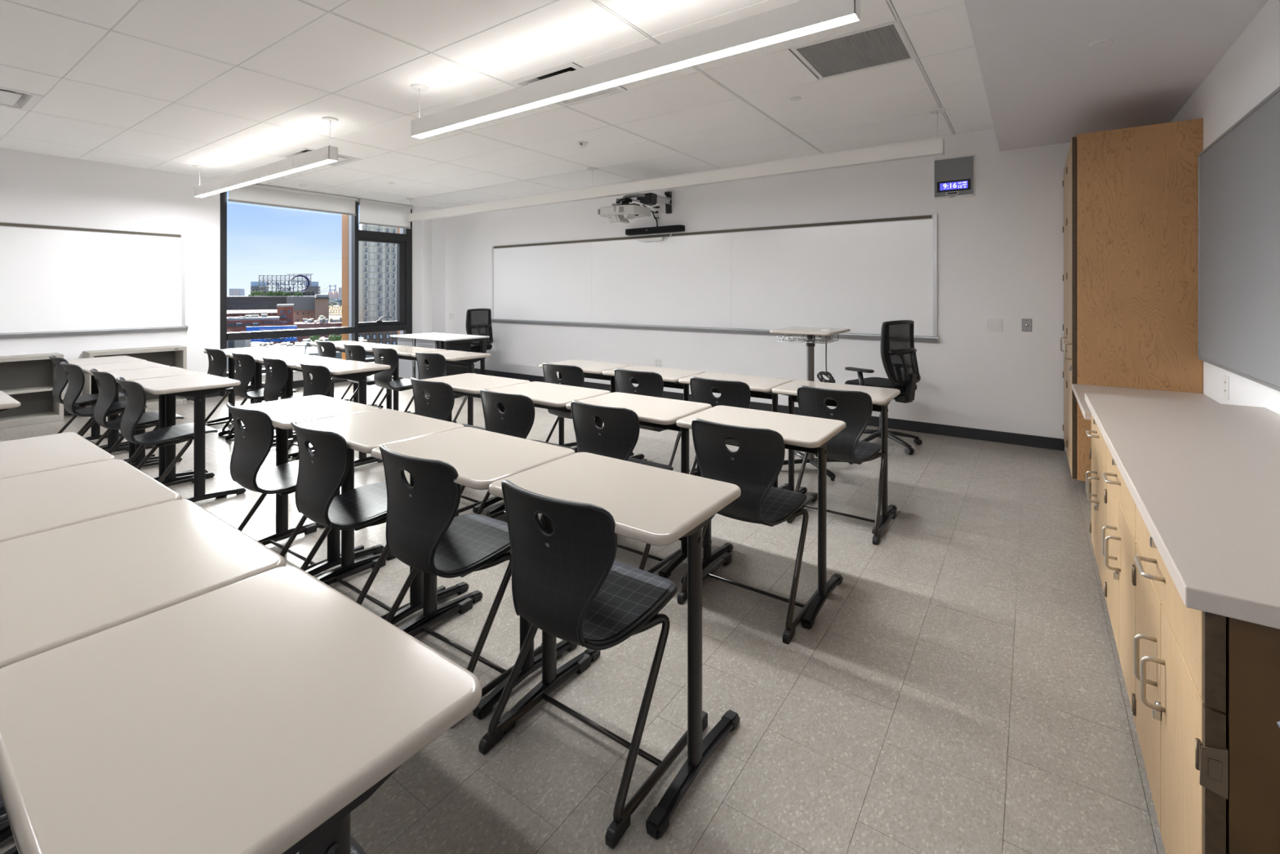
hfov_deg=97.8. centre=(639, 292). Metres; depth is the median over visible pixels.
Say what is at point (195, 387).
student desk
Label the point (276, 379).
chair
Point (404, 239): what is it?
window
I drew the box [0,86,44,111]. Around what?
ceiling vent
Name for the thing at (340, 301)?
foliage
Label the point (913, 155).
diffuser
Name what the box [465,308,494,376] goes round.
office chair
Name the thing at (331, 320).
plant
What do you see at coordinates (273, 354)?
student desk
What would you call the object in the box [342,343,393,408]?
chair
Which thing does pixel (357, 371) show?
student desk
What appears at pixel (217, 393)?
baseboard
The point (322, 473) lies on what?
chair
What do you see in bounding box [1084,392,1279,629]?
countertop
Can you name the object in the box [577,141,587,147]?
smoke detector
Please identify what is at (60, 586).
student desk
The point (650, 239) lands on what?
bar
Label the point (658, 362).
wall outlet
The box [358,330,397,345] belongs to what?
block
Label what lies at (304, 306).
warehouse
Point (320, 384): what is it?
chair
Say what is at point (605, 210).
vent
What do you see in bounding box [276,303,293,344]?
brick tower
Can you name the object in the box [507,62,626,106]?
ceiling vent
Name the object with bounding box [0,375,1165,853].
floor
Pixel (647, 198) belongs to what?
mount
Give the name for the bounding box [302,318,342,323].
plant
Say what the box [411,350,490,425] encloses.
student desk
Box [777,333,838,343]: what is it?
wire basket
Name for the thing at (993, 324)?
wall plate
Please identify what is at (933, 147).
pendant light
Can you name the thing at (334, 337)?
foliage
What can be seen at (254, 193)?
roller shade
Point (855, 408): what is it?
chair
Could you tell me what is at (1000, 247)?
wall
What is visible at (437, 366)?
chair
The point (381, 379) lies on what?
chair
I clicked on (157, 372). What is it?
student desk
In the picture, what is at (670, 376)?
student desk
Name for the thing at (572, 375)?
chair
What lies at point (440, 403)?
chair
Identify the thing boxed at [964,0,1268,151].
soffit
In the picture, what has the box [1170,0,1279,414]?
wall
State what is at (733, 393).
chair
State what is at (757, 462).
chair
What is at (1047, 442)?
baseboard
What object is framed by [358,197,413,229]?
roller shade
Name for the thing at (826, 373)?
power cord
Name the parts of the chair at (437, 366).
leg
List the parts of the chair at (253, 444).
leg, seat, leg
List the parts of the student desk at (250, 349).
leg, leg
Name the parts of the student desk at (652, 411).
leg, leg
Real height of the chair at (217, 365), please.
0.807 m
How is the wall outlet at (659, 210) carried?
attached to the wall at (1000, 247)
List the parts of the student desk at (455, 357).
support arm, leg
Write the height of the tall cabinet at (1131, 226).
2.395 m
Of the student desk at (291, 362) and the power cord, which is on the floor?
the student desk at (291, 362)
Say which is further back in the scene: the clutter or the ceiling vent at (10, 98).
the clutter
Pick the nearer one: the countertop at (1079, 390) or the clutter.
the countertop at (1079, 390)
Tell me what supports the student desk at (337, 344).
on the floor
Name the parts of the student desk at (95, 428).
leg, leg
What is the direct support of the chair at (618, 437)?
on the floor
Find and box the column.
[422,206,445,333]
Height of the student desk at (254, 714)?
0.757 m
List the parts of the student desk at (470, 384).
leg, leg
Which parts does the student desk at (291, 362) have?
leg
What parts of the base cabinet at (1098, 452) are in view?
handle, handle, handle, door, drawer, door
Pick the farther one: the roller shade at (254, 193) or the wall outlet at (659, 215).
the roller shade at (254, 193)
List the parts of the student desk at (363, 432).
leg, leg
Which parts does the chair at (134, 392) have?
leg, seat, leg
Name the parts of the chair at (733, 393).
leg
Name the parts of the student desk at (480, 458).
leg, leg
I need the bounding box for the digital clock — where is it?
[933,154,973,199]
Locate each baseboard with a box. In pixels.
[63,391,220,415]
[474,368,1064,450]
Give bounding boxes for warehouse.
[226,296,286,316]
[286,296,315,323]
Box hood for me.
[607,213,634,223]
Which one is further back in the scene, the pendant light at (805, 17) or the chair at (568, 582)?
the pendant light at (805, 17)
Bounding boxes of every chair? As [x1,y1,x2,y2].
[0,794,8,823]
[48,355,128,447]
[59,361,155,461]
[89,368,192,471]
[115,376,226,497]
[204,347,265,435]
[224,351,298,439]
[226,402,364,570]
[261,356,314,458]
[290,420,445,618]
[293,362,382,466]
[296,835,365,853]
[315,340,353,401]
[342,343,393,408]
[372,346,413,412]
[378,444,542,728]
[410,377,495,516]
[415,351,467,422]
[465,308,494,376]
[475,388,574,525]
[478,479,707,848]
[542,362,603,452]
[570,400,680,573]
[613,368,697,475]
[676,417,826,644]
[688,376,751,475]
[786,385,896,544]
[844,320,922,454]
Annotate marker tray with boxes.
[0,325,187,338]
[491,318,937,342]
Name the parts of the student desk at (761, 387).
leg, leg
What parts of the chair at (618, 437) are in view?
seat, leg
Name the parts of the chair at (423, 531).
leg, seat, leg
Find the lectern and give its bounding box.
[769,326,852,480]
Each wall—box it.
[0,148,422,397]
[445,124,1070,450]
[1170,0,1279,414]
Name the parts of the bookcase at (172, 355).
panel, panel, panel, panel, panel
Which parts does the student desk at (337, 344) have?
leg, leg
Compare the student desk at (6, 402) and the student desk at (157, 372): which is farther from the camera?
the student desk at (157, 372)
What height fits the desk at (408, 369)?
0.745 m
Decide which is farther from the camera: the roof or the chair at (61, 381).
the roof
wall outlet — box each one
[448,313,453,319]
[654,204,661,213]
[654,213,661,221]
[654,358,662,367]
[1222,374,1229,399]
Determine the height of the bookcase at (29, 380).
0.695 m
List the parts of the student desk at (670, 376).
leg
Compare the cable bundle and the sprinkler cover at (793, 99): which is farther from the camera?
the cable bundle
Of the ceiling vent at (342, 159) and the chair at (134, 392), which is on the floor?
the chair at (134, 392)
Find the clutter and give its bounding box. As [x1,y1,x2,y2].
[250,337,367,358]
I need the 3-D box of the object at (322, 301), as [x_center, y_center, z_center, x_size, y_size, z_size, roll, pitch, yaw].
[-101.728,8.725,178.034,19.830,16.452,11.576,0,0,35]
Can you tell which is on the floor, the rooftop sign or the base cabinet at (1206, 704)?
the base cabinet at (1206, 704)
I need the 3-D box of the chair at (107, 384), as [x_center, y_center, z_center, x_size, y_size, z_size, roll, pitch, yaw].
[-3.633,0.938,4.041,0.502,0.807,0.493,0,0,35]
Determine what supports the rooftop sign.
on the warehouse at (233, 303)
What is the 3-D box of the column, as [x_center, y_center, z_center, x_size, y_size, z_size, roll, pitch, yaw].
[-3.590,-0.121,9.727,0.270,2.926,0.275,0,0,35]
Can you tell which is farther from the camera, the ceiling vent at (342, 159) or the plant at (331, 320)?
the plant at (331, 320)
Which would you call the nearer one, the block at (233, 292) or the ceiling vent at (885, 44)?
the ceiling vent at (885, 44)
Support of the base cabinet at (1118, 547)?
on the floor
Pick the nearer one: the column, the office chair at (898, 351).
the office chair at (898, 351)
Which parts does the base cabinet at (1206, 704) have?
handle, door, handle, handle, drawer, door, hinge plate, panel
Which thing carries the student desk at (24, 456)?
on the floor
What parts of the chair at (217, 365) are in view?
leg, leg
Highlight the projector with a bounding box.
[597,204,651,223]
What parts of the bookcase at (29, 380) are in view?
panel, shelf, panel, panel, panel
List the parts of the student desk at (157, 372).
leg, leg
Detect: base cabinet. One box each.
[1085,413,1106,604]
[1102,445,1136,724]
[1132,504,1279,853]
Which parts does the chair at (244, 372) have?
leg, seat, leg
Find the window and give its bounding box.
[220,191,414,396]
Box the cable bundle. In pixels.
[642,204,659,226]
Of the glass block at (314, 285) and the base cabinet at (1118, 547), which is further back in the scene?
the glass block at (314, 285)
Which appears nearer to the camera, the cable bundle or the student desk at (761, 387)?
the student desk at (761, 387)
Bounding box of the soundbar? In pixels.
[625,224,684,235]
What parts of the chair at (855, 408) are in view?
leg, seat, leg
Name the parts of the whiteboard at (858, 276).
frame, writing panel, writing panel, map rail, frame, writing panel, frame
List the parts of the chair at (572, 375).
leg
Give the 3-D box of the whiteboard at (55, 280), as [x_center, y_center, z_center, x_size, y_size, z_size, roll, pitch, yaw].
[-6.712,-0.131,5.459,0.078,1.205,3.688,0,0,35]
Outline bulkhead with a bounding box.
[294,342,306,354]
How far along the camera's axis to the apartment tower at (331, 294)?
560.22 m
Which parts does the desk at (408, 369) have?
modesty panel, leg, leg, leg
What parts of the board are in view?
frame rail, frame rail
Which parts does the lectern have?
post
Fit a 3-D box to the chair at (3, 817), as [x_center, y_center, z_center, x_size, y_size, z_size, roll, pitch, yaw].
[-1.213,0.938,1.170,0.502,0.807,0.493,0,0,35]
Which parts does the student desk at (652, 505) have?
leg, leg, support arm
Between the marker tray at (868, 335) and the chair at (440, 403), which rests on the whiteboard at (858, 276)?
the marker tray at (868, 335)
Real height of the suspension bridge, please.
28.540 m
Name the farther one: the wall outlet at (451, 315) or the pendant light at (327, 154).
the wall outlet at (451, 315)
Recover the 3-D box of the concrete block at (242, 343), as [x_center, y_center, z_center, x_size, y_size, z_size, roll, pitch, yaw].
[-59.045,9.115,81.188,10.496,6.076,7.101,0,0,35]
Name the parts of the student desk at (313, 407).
leg, leg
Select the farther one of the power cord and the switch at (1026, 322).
the switch at (1026, 322)
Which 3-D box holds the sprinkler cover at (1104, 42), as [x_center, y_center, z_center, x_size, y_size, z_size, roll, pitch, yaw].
[2.352,-1.271,2.847,0.096,0.008,0.096,0,0,35]
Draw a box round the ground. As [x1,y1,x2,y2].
[226,305,342,319]
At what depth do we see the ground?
1070.40 m
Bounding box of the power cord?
[817,340,835,382]
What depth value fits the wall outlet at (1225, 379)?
2.94 m
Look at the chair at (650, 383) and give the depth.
3.85 m
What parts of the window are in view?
sill, rail, sash, handle, pane, casing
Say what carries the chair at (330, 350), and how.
on the floor
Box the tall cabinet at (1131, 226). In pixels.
[1060,118,1203,492]
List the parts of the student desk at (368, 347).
leg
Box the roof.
[306,346,373,359]
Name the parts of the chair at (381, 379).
leg, seat, leg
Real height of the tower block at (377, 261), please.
69.392 m
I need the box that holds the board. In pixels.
[1198,86,1279,391]
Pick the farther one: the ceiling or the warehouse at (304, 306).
the warehouse at (304, 306)
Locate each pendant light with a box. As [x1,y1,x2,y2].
[192,116,338,197]
[406,107,946,222]
[410,0,859,138]
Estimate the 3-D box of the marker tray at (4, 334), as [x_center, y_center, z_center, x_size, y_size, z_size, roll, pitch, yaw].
[-6.715,0.440,5.460,0.072,0.055,3.680,0,0,35]
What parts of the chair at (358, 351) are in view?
leg, leg, seat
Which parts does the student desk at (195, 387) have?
leg, support arm, leg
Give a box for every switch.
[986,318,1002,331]
[1022,318,1031,331]
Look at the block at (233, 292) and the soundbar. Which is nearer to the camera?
the soundbar
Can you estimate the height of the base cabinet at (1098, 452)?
0.800 m
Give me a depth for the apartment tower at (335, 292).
555.25 m
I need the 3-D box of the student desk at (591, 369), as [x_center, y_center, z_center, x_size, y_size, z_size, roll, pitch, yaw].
[-0.433,0.964,4.579,0.662,0.757,0.487,0,0,35]
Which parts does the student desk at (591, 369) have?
leg, leg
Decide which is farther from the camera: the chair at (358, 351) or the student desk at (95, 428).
the chair at (358, 351)
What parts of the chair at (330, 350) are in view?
leg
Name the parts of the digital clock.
sensor frame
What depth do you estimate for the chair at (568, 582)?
1.52 m
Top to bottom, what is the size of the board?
1.230 m
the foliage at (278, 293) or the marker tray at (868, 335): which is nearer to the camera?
the marker tray at (868, 335)
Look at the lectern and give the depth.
4.29 m
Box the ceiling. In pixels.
[0,0,994,208]
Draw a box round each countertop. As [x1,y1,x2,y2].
[1071,383,1220,419]
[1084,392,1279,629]
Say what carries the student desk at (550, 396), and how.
on the floor
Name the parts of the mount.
arm, rail, wall plate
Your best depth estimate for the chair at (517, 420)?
3.01 m
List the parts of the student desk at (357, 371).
leg, support arm, leg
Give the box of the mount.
[612,191,671,213]
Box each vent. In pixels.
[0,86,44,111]
[278,147,361,166]
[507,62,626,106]
[597,206,623,214]
[790,20,915,79]
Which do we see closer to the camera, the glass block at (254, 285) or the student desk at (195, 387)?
the student desk at (195, 387)
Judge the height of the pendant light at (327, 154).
0.358 m
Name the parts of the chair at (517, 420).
leg, seat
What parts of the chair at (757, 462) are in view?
leg, seat, leg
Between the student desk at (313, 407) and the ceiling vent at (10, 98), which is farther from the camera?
the ceiling vent at (10, 98)
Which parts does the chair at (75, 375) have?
leg, seat, leg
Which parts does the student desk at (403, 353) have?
leg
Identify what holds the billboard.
on the ground
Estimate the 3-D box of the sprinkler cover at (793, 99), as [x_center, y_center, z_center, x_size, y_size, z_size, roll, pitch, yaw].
[1.191,-1.481,4.261,0.084,0.006,0.084,0,0,35]
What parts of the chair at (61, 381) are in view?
leg, seat, leg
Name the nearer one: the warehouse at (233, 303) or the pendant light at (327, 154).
the pendant light at (327, 154)
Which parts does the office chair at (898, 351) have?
armrest, seat, lumbar arm, frame, lumbar plate, lumbar arm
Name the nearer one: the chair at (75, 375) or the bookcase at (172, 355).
the chair at (75, 375)
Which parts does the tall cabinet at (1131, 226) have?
handle, door, handle, door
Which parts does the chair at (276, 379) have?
leg, seat, leg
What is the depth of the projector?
6.57 m
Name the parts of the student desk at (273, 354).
leg, leg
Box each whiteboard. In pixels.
[0,221,188,338]
[491,213,938,342]
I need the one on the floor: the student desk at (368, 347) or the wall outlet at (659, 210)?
the student desk at (368, 347)
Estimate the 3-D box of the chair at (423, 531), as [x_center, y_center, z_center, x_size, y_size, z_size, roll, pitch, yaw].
[-0.661,0.938,2.047,0.502,0.807,0.493,0,0,34]
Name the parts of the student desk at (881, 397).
leg, leg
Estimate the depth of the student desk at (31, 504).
1.60 m
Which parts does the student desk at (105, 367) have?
leg, leg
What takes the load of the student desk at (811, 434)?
on the floor
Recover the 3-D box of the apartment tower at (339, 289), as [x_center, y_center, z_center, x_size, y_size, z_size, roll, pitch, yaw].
[-300.018,3.224,559.367,20.304,17.196,12.649,0,0,35]
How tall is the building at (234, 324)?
8.915 m
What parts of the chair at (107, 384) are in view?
leg, leg, seat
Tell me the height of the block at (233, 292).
5.325 m
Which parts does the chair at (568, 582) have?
leg, seat, leg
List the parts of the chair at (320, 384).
leg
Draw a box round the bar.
[636,232,672,242]
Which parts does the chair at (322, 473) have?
leg, seat, leg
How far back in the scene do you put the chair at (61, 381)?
4.71 m
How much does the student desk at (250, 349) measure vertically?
0.757 m
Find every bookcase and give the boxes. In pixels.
[0,352,63,428]
[82,345,186,417]
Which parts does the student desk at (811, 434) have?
leg, leg, support arm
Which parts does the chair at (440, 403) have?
seat, leg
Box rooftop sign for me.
[254,274,314,296]
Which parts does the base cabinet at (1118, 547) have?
handle, handle, handle, door, drawer, door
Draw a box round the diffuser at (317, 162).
[195,159,336,197]
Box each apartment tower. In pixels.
[327,292,333,299]
[332,290,337,299]
[337,287,342,299]
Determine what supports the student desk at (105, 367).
on the floor
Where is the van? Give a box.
[268,345,286,347]
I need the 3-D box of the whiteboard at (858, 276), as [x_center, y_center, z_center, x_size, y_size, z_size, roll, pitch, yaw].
[0.209,-0.141,7.100,6.377,1.225,0.078,0,0,35]
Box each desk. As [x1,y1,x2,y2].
[0,391,20,411]
[0,432,115,479]
[0,458,182,842]
[0,499,285,853]
[0,565,481,853]
[66,355,146,449]
[79,360,169,463]
[107,366,208,480]
[128,373,245,502]
[204,346,278,430]
[229,351,309,438]
[229,395,384,575]
[259,355,345,457]
[292,408,468,624]
[296,360,391,463]
[310,340,377,405]
[339,342,411,413]
[370,426,577,719]
[390,332,489,379]
[390,346,447,413]
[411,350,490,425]
[421,373,529,512]
[486,381,610,515]
[488,452,741,839]
[538,359,633,456]
[565,391,711,577]
[602,364,704,472]
[675,405,846,629]
[678,371,792,489]
[771,379,900,534]
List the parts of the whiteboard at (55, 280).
map rail, frame, frame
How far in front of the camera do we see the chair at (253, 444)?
2.64 m
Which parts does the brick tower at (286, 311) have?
cornice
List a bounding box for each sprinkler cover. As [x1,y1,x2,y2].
[790,96,801,101]
[1088,39,1113,48]
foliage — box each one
[248,290,302,296]
[309,333,342,342]
[328,298,342,306]
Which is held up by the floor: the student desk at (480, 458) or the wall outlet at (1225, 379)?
the student desk at (480, 458)
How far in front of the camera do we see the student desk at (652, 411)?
2.83 m
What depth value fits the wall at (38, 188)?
6.54 m
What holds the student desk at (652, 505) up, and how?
on the floor
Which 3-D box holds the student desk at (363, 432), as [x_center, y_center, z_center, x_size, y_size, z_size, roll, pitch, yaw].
[-1.154,0.964,2.495,0.662,0.757,0.487,0,0,35]
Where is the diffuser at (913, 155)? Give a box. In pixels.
[409,152,943,222]
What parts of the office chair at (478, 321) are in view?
lumbar arm, frame, seat, lumbar arm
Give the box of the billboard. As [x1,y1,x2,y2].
[245,325,297,343]
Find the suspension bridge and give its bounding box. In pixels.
[320,284,336,293]
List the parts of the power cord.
cord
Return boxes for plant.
[228,314,274,318]
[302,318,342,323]
[317,315,342,322]
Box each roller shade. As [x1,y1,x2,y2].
[227,183,358,215]
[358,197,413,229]
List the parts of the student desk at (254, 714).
leg, support arm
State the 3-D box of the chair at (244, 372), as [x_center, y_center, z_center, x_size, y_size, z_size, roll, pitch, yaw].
[-3.461,0.938,5.155,0.502,0.807,0.493,0,0,34]
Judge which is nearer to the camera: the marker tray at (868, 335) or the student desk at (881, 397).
the student desk at (881, 397)
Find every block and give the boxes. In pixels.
[226,339,250,348]
[226,346,304,371]
[229,288,244,296]
[250,281,267,295]
[304,281,320,296]
[358,223,397,322]
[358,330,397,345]
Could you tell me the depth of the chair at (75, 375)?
4.26 m
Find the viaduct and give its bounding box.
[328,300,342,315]
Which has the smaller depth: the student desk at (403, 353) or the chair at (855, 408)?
the chair at (855, 408)
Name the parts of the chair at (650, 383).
leg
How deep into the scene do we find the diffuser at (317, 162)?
5.44 m
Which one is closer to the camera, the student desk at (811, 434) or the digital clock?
the student desk at (811, 434)

